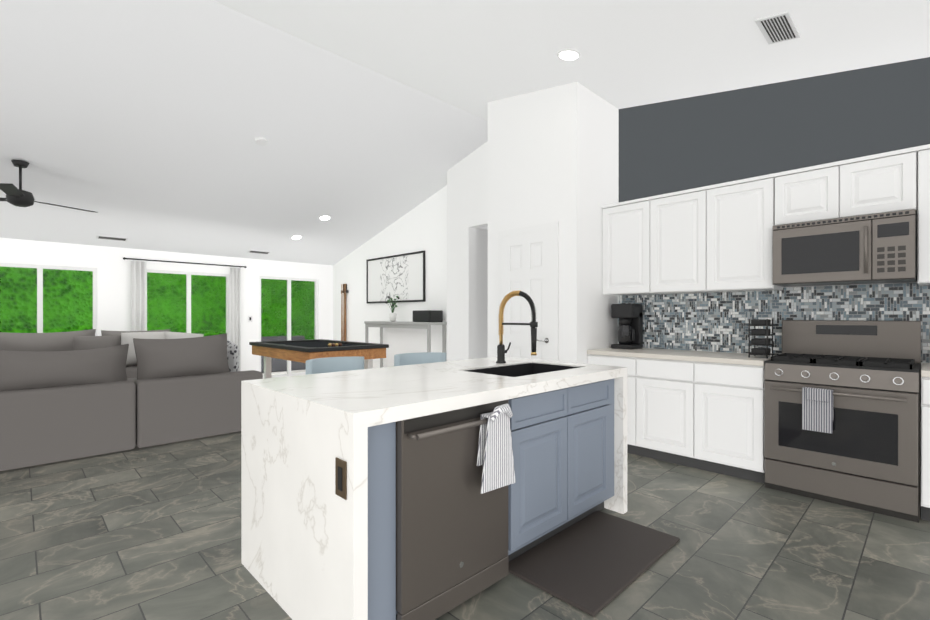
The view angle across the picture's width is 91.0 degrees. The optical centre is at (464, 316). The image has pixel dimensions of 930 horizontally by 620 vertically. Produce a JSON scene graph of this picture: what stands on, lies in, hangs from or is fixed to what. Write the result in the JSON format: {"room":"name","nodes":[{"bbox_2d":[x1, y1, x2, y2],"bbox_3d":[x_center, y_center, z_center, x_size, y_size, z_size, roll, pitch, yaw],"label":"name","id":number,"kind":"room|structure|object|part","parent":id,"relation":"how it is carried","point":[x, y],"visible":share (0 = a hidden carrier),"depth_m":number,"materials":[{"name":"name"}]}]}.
{"room":"kitchen","nodes":[
{"label":"kitchen","id":0,"kind":"room"},
{"bbox_2d":[0,238,332,371],"bbox_3d":[-6.179,0.057,6.442,9.650,2.350,0.150,0,0,-44],"label":"wall","id":1,"kind":"structure","parent":0,"point":[112,265],"depth_m":7.42,"materials":[{"name":"white paint"}]},
{"bbox_2d":[0,263,96,335],"bbox_3d":[-6.079,-0.023,6.540,1.270,1.410,0.060,0,0,-44],"label":"window","id":2,"kind":"structure","parent":1,"relation":"in","point":[39,297],"depth_m":6.54,"materials":[{"name":"white"}]},
{"bbox_2d":[123,257,245,267],"bbox_3d":[-4.665,-0.895,7.732,1.820,0.040,0.118,0,0,-44],"label":"curtain rod","id":3,"kind":"object","parent":1,"relation":"attached to","point":[124,258],"visible":1,"depth_m":7.62,"materials":[{"name":"black metal"}]},
{"bbox_2d":[131,261,145,330],"bbox_3d":[-5.145,0.171,7.209,0.200,2.080,0.078,0,0,-44],"label":"curtain","id":4,"kind":"object","parent":3,"relation":"hanging from","point":[138,295],"visible":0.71,"depth_m":7.21,"materials":[{"name":"white fabric"}]},
{"bbox_2d":[230,267,240,370],"bbox_3d":[-4.119,0.169,8.212,0.170,2.080,0.078,0,0,-44],"label":"curtain","id":5,"kind":"object","parent":3,"relation":"hanging from","point":[235,305],"visible":0.71,"depth_m":8.21,"materials":[{"name":"white fabric"}]},
{"bbox_2d":[146,269,229,340],"bbox_3d":[-4.742,0.215,7.848,1.290,1.950,0.060,0,0,-44],"label":"window","id":6,"kind":"structure","parent":1,"relation":"in","point":[188,301],"depth_m":7.84,"materials":[{"name":"white"}]},
{"bbox_2d":[248,316,252,321],"bbox_3d":[-3.981,0.049,8.479,0.080,0.120,0.008,0,0,-44],"label":"switch plate","id":7,"kind":"object","parent":1,"relation":"attached to","point":[250,318],"visible":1,"depth_m":8.48,"materials":[{"name":"white plastic"}]},
{"bbox_2d":[260,276,317,378],"bbox_3d":[-3.490,0.213,9.071,1.190,1.950,0.060,0,0,-44],"label":"window","id":8,"kind":"structure","parent":1,"relation":"in","point":[289,336],"depth_m":9.05,"materials":[{"name":"white"}]},
{"bbox_2d":[333,185,446,367],"bbox_3d":[-1.434,-0.461,8.360,0.182,3.380,4.040,0,0,-44],"label":"wall","id":9,"kind":"structure","parent":0,"point":[422,226],"depth_m":7.96,"materials":[{"name":"white paint"}]},
{"bbox_2d":[341,284,348,340],"bbox_3d":[-2.453,0.077,9.253,0.088,1.461,0.220,0,0,-44],"label":"cue rack","id":10,"kind":"object","parent":9,"relation":"attached to","point":[344,291],"visible":0.65,"depth_m":9.23,"materials":[{"name":"brown wood"}]},
{"bbox_3d":[-1.256,-0.655,8.073,0.010,0.768,1.658,0,0,-44],"label":"canvas picture","id":11,"kind":"part","parent":9,"relation":"part of"},
{"bbox_3d":[-1.258,-0.655,8.070,0.030,0.830,1.720,0,0,-44],"label":"picture frame","id":12,"kind":"part","parent":9,"relation":"part of","materials":[{"name":"white paper"}]},
{"bbox_2d":[0,431,929,619],"bbox_3d":[-1.646,1.288,2.450,10.850,0.100,12.200,0,0,-44],"label":"floor","id":13,"kind":"structure","parent":0,"point":[146,533],"depth_m":2.41,"materials":[{"name":"tile"}]},
{"bbox_2d":[0,329,262,470],"bbox_3d":[-4.554,0.697,4.970,3.434,1.045,3.270,0,0,-44],"label":"sectional sofa","id":14,"kind":"object","parent":13,"relation":"on","point":[64,396],"visible":1,"depth_m":4.22,"materials":[{"name":"grey fabric"}]},
{"bbox_2d":[249,339,388,378],"bbox_3d":[-2.355,0.815,7.231,1.280,0.832,2.150,0,0,-44],"label":"pool table","id":15,"kind":"object","parent":13,"relation":"on","point":[302,351],"visible":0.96,"depth_m":6.78,"materials":[{"name":"brown wood"}]},
{"bbox_2d":[306,356,363,374],"bbox_3d":[-0.843,0.770,3.179,0.473,0.936,0.489,0,0,38],"label":"stool","id":16,"kind":"object","parent":13,"relation":"on","point":[325,365],"visible":0.06,"depth_m":3.34,"materials":[{"name":"blue fabric"}]},
{"bbox_2d":[364,321,446,367],"bbox_3d":[-1.024,0.660,7.546,0.365,1.140,1.780,0,0,-44],"label":"console table","id":17,"kind":"object","parent":13,"relation":"on","point":[402,324],"visible":0.56,"depth_m":7.17,"materials":[{"name":"grey wood"}]},
{"bbox_2d":[385,296,399,320],"bbox_3d":[-1.216,-0.133,7.790,0.263,0.444,0.189,0,0,-44],"label":"plant pot","id":18,"kind":"object","parent":17,"relation":"on","point":[392,316],"visible":1,"depth_m":7.74,"materials":[{"name":"white ceramic"}]},
{"bbox_2d":[413,310,442,321],"bbox_3d":[-0.586,0.001,7.127,0.254,0.179,0.450,0,0,-44],"label":"speaker box","id":19,"kind":"object","parent":17,"relation":"on","point":[427,315],"visible":1,"depth_m":6.99,"materials":[{"name":"black plastic"}]},
{"bbox_2d":[394,352,445,365],"bbox_3d":[-0.299,0.770,3.570,0.489,0.936,0.473,0,0,-38],"label":"stool","id":20,"kind":"object","parent":13,"relation":"on","point":[414,358],"visible":0.08,"depth_m":3.74,"materials":[{"name":"blue fabric"}]},
{"bbox_2d":[241,357,626,619],"bbox_3d":[-0.046,0.780,2.594,1.960,0.915,1.070,0,0,-44],"label":"kitchen island","id":21,"kind":"object","parent":13,"relation":"on","point":[314,546],"visible":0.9,"depth_m":2.02,"materials":[{"name":"white stone"}]},
{"bbox_2d":[335,457,346,499],"bbox_3d":[-0.429,0.560,1.577,0.007,0.130,0.072,0,0,-44],"label":"electrical outlet plate","id":22,"kind":"object","parent":21,"relation":"attached to","point":[340,478],"visible":1,"depth_m":1.57,"materials":[{"name":"brown metal"}]},
{"bbox_2d":[396,400,508,619],"bbox_3d":[-0.025,0.794,1.922,0.612,0.820,0.131,0,0,-44],"label":"dishwasher","id":23,"kind":"object","parent":21,"relation":"in","point":[451,536],"visible":0.77,"depth_m":1.84,"materials":[{"name":"grey metal"}]},
{"bbox_2d":[477,403,515,493],"bbox_3d":[0.143,0.565,1.986,0.220,0.368,0.081,0,0,-44],"label":"towel","id":24,"kind":"object","parent":23,"relation":"hanging from","point":[495,456],"visible":0.96,"depth_m":1.97,"materials":[{"name":"white fabric"}]},
{"bbox_2d":[496,290,537,362],"bbox_3d":[0.368,0.074,3.074,0.139,0.493,0.339,0,0,-44],"label":"faucet","id":25,"kind":"object","parent":21,"relation":"on","point":[502,351],"visible":1,"depth_m":3.07,"materials":[{"name":"black metal"}]},
{"bbox_2d":[465,363,579,376],"bbox_3d":[0.367,0.449,2.836,0.728,0.237,0.438,0,0,-44],"label":"sink basin","id":26,"kind":"object","parent":21,"relation":"in","point":[518,370],"depth_m":3.10,"materials":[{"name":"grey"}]},
{"bbox_2d":[509,511,679,615],"bbox_3d":[0.682,1.229,2.380,0.920,0.018,0.505,0,0,-44],"label":"kitchen mat","id":27,"kind":"object","parent":13,"relation":"on","point":[594,563],"visible":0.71,"depth_m":2.29,"materials":[{"name":"grey"}]},
{"bbox_2d":[587,354,634,453],"bbox_3d":[1.546,0.798,4.376,0.628,0.876,0.478,0,0,-44],"label":"base cabinet","id":28,"kind":"object","parent":13,"relation":"on","point":[629,362],"depth_m":4.04,"materials":[{"name":"white"}]},
{"bbox_2d":[587,348,929,376],"bbox_3d":[2.648,0.341,3.245,0.633,0.038,3.636,0,0,-44],"label":"countertop","id":29,"kind":"structure","parent":28,"relation":"on","point":[721,357],"depth_m":3.80,"materials":[{"name":"grey stone"}]},
{"bbox_2d":[611,304,642,348],"bbox_3d":[1.606,0.099,4.537,0.240,0.440,0.220,0,0,-44],"label":"coffee maker","id":30,"kind":"object","parent":29,"relation":"on","point":[630,328],"visible":1,"depth_m":4.47,"materials":[{"name":"black plastic"}]},
{"bbox_2d":[748,319,772,358],"bbox_3d":[2.306,0.170,3.563,0.170,0.300,0.130,0,0,-44],"label":"spice rack","id":31,"kind":"object","parent":29,"relation":"on","point":[755,341],"visible":1,"depth_m":3.52,"materials":[{"name":"black metal"}]},
{"bbox_2d":[635,357,690,466],"bbox_3d":[1.880,0.798,4.035,0.628,0.876,0.478,0,0,-44],"label":"base cabinet","id":32,"kind":"object","parent":13,"relation":"on","point":[662,386],"depth_m":3.83,"materials":[{"name":"white wood"}]},
{"bbox_2d":[691,361,764,483],"bbox_3d":[2.214,0.799,3.693,0.628,0.876,0.478,0,0,-44],"label":"base cabinet","id":33,"kind":"object","parent":13,"relation":"on","point":[707,416],"depth_m":3.47,"materials":[{"name":"white wood"}]},
{"bbox_2d":[764,320,920,522],"bbox_3d":[2.621,0.635,3.194,0.686,1.205,0.792,0,0,-44],"label":"gas range","id":34,"kind":"object","parent":13,"relation":"on","point":[866,455],"visible":1,"depth_m":3.01,"materials":[{"name":"grey metal"}]},
{"bbox_2d":[802,387,833,433],"bbox_3d":[2.324,0.615,3.015,0.056,0.285,0.160,0,0,-44],"label":"towel","id":35,"kind":"object","parent":34,"relation":"hanging from","point":[817,408],"visible":1,"depth_m":3.00,"materials":[{"name":"grey fabric"}]},
{"bbox_2d":[921,377,929,520],"bbox_3d":[3.106,0.800,2.780,0.628,0.876,0.466,0,0,-44],"label":"base cabinet","id":36,"kind":"object","parent":13,"relation":"on","point":[925,381],"depth_m":2.72,"materials":[{"name":"white wood"}]},
{"bbox_2d":[0,0,929,264],"bbox_3d":[-1.646,-1.817,2.446,10.850,1.590,12.200,0,0,-44],"label":"ceiling","id":37,"kind":"structure","parent":0,"point":[141,124],"depth_m":4.28,"materials":[{"name":"white paint"}]},
{"bbox_2d":[0,160,97,212],"bbox_3d":[-4.601,-1.398,4.804,1.220,0.466,1.165,0,0,-44],"label":"fan","id":38,"kind":"object","parent":37,"relation":"hanging from","point":[16,196],"visible":1,"depth_m":4.79,"materials":[{"name":"black metal"}]},
{"bbox_2d":[96,235,127,240],"bbox_3d":[-5.226,-1.156,6.775,0.360,0.043,0.119,0,0,-44],"label":"ceiling vent","id":39,"kind":"object","parent":37,"relation":"in","point":[111,238],"visible":0.98,"depth_m":6.76,"materials":[{"name":"white metal"}]},
{"bbox_2d":[247,250,269,253],"bbox_3d":[-3.718,-1.158,8.250,0.360,0.043,0.119,0,0,-44],"label":"ceiling vent","id":40,"kind":"object","parent":37,"relation":"in","point":[258,251],"visible":1,"depth_m":8.23,"materials":[{"name":"white metal"}]},
{"bbox_2d":[255,137,267,145],"bbox_3d":[-2.325,-1.994,5.221,0.140,0.063,0.135,0,0,-44],"label":"smoke detector","id":41,"kind":"object","parent":37,"relation":"attached to","point":[261,141],"visible":1,"depth_m":5.20,"materials":[{"name":"white plastic"}]},
{"bbox_2d":[291,235,301,238],"bbox_3d":[-2.923,-1.371,7.938,0.186,0.055,0.180,0,0,-44],"label":"recessed light","id":42,"kind":"object","parent":37,"relation":"in","point":[296,237],"visible":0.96,"depth_m":7.91,"materials":[{"name":"white"}]},
{"bbox_2d":[319,215,330,219],"bbox_3d":[-2.271,-1.595,7.414,0.186,0.055,0.180,0,0,-44],"label":"recessed light","id":43,"kind":"object","parent":37,"relation":"in","point":[324,217],"visible":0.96,"depth_m":7.39,"materials":[{"name":"white"}]},
{"bbox_2d":[557,49,580,59],"bbox_3d":[0.840,-2.114,3.700,0.186,0.037,0.184,0,0,-44],"label":"recessed light","id":44,"kind":"object","parent":37,"relation":"in","point":[568,54],"visible":0.98,"depth_m":3.68,"materials":[{"name":"white"}]},
{"bbox_2d":[755,11,799,43],"bbox_3d":[2.055,-1.888,3.002,0.360,0.041,0.180,0,0,-44],"label":"ceiling vent","id":45,"kind":"object","parent":37,"relation":"in","point":[778,27],"visible":1,"depth_m":2.98,"materials":[{"name":"white metal"}]},
{"bbox_2d":[447,165,487,360],"bbox_3d":[0.335,-0.486,7.124,1.480,3.434,0.200,0,0,-44],"label":"wall","id":46,"kind":"structure","parent":0,"point":[481,293],"depth_m":6.67,"materials":[{"name":"white paint"}]},
{"bbox_2d":[488,82,618,363],"bbox_3d":[0.924,-0.569,4.889,0.798,3.607,1.120,0,0,-44],"label":"wall","id":47,"kind":"structure","parent":0,"point":[553,154],"depth_m":4.47,"materials":[{"name":"white paint"}]},
{"bbox_2d":[498,221,558,360],"bbox_3d":[0.609,0.168,4.596,0.060,2.135,0.750,0,0,-44],"label":"pantry door","id":48,"kind":"structure","parent":47,"relation":"in","point":[528,260],"depth_m":4.57,"materials":[{"name":"white wood"}]},
{"bbox_2d":[456,57,929,367],"bbox_3d":[2.711,-0.604,3.742,0.150,3.680,7.960,0,0,-44],"label":"wall","id":49,"kind":"structure","parent":0,"point":[671,146],"depth_m":3.94,"materials":[{"name":"grey paint"}]},
{"bbox_2d":[601,197,648,294],"bbox_3d":[1.646,-0.652,4.472,0.348,0.876,0.478,0,0,-44],"label":"upper cabinet","id":50,"kind":"object","parent":49,"relation":"attached to","point":[625,225],"depth_m":4.35,"materials":[{"name":"white wood"}]},
{"bbox_2d":[649,186,708,293],"bbox_3d":[1.980,-0.652,4.130,0.348,0.876,0.478,0,0,-44],"label":"upper cabinet","id":51,"kind":"object","parent":49,"relation":"attached to","point":[676,219],"depth_m":4.01,"materials":[{"name":"white wood"}]},
{"bbox_2d":[705,173,783,291],"bbox_3d":[2.314,-0.651,3.788,0.348,0.876,0.478,0,0,-44],"label":"upper cabinet","id":52,"kind":"object","parent":49,"relation":"attached to","point":[713,238],"depth_m":3.66,"materials":[{"name":"white wood"}]},
{"bbox_2d":[618,283,929,362],"bbox_3d":[2.869,0.043,3.462,0.013,0.552,3.638,0,0,-44],"label":"backsplash","id":53,"kind":"structure","parent":49,"relation":"attached to","point":[714,321],"depth_m":3.85,"materials":[{"name":"tile"}]},
{"bbox_2d":[777,162,836,224],"bbox_3d":[2.620,-0.888,3.475,0.348,0.401,0.387,0,0,-44],"label":"upper cabinet","id":54,"kind":"object","parent":49,"relation":"attached to","point":[807,194],"depth_m":3.35,"materials":[{"name":"white wood"}]},
{"bbox_2d":[837,146,920,217],"bbox_3d":[2.891,-0.888,3.199,0.348,0.401,0.387,0,0,-44],"label":"upper cabinet","id":55,"kind":"object","parent":49,"relation":"attached to","point":[890,181],"depth_m":3.07,"materials":[{"name":"white wood"}]},
{"bbox_2d":[773,209,916,286],"bbox_3d":[2.715,-0.458,3.298,0.462,0.440,0.770,0,0,-44],"label":"over-the-range microwave","id":56,"kind":"object","parent":55,"relation":"attached to","point":[873,248],"visible":1,"depth_m":3.13,"materials":[{"name":"grey metal"}]},
{"bbox_2d":[916,144,929,284],"bbox_3d":[3.195,-0.650,2.888,0.348,0.876,0.473,0,0,-44],"label":"upper cabinet","id":57,"kind":"object","parent":49,"relation":"attached to","point":[923,267],"depth_m":2.91,"materials":[{"name":"white wood"}]},
{"label":"outside","id":58,"kind":"structure","parent":0,"visible":0},
{"bbox_2d":[262,369,305,375],"bbox_3d":[-8.178,1.282,9.455,22.000,0.090,6.950,0,0,-44],"label":"ground","id":59,"kind":"structure","parent":58,"point":[285,372],"depth_m":10.04,"materials":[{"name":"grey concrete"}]},
{"bbox_2d":[0,267,314,339],"bbox_3d":[-8.440,-0.568,9.720,22.000,3.610,1.400,0,0,-44],"label":"hedge","id":60,"kind":"object","parent":59,"relation":"on","point":[273,289],"depth_m":10.30,"materials":[{"name":"green plant"}]},
{"bbox_2d":[261,335,305,372],"bbox_3d":[-4.437,0.856,10.419,1.900,0.760,0.800,0,0,-44],"label":"sofa","id":61,"kind":"object","parent":59,"relation":"on","point":[282,365],"depth_m":10.39,"materials":[{"name":"grey fabric"}]}
]}

